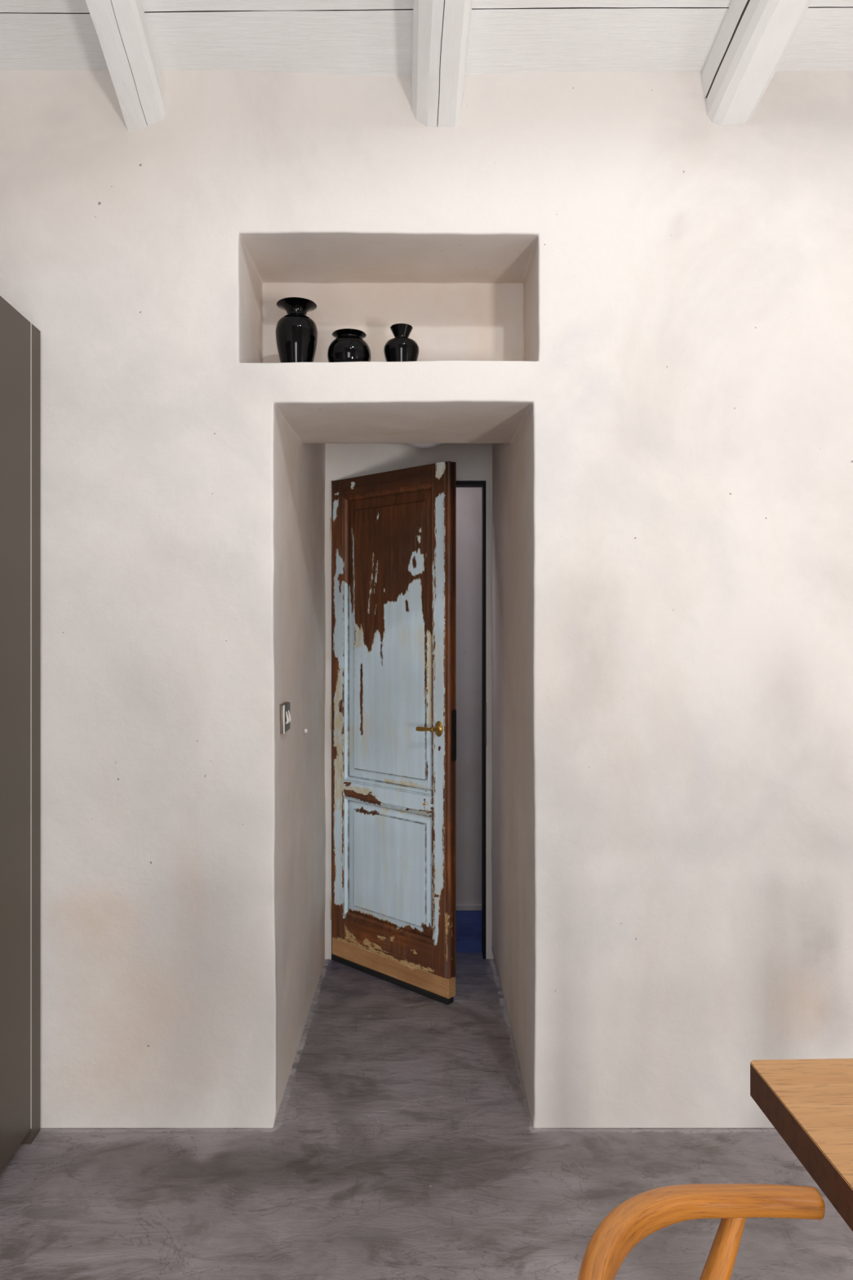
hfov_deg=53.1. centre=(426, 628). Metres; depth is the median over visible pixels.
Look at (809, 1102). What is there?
dining table
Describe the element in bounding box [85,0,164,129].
ceiling beam
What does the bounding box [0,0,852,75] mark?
ceiling
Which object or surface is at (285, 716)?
light switch
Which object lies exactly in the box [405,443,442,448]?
ceiling lamp
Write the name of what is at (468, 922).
floor
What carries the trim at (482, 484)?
attached to the door frame
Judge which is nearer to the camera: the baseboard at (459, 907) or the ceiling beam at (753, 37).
the ceiling beam at (753, 37)
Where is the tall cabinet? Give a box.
[0,295,39,1173]
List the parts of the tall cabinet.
filler panel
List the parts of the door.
rail, moulding, moulding, rail, rail, panel, panel, lever, handle, lock plate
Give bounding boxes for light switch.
[280,702,291,733]
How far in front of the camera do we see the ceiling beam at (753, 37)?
2.25 m
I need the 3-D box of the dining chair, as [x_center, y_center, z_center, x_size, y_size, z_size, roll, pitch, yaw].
[0.403,1.038,0.790,0.520,0.758,0.584,0,0,0]
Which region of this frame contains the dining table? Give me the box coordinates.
[750,1058,852,1231]
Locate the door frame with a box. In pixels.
[324,443,494,959]
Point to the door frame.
(342, 460)
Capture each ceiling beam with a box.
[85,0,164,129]
[411,0,471,128]
[701,0,812,126]
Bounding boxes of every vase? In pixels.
[275,297,317,361]
[327,328,371,361]
[383,323,419,361]
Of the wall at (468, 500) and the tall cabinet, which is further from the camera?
the wall at (468, 500)
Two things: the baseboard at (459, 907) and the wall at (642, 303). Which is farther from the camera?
the baseboard at (459, 907)
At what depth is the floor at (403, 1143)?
2.19 m
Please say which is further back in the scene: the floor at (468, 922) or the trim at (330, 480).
the floor at (468, 922)
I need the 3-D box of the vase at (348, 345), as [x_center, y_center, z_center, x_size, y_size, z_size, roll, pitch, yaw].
[-0.231,-0.820,2.547,0.130,0.117,0.130,0,0,0]
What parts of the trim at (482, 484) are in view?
strike plate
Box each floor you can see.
[0,952,852,1279]
[456,910,481,952]
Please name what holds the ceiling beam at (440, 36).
attached to the ceiling
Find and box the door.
[330,461,456,1004]
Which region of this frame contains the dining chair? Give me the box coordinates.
[577,1183,825,1279]
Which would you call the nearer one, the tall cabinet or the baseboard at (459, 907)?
the tall cabinet
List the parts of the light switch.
plate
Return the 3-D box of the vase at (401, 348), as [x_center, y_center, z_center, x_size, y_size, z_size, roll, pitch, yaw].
[-0.075,-0.830,2.547,0.109,0.138,0.109,0,0,0]
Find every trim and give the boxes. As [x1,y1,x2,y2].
[329,480,331,959]
[331,480,486,958]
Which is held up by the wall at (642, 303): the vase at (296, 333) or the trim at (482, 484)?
the vase at (296, 333)
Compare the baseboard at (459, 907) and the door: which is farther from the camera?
the baseboard at (459, 907)
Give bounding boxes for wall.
[0,69,852,1128]
[359,487,481,904]
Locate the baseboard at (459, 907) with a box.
[456,904,481,910]

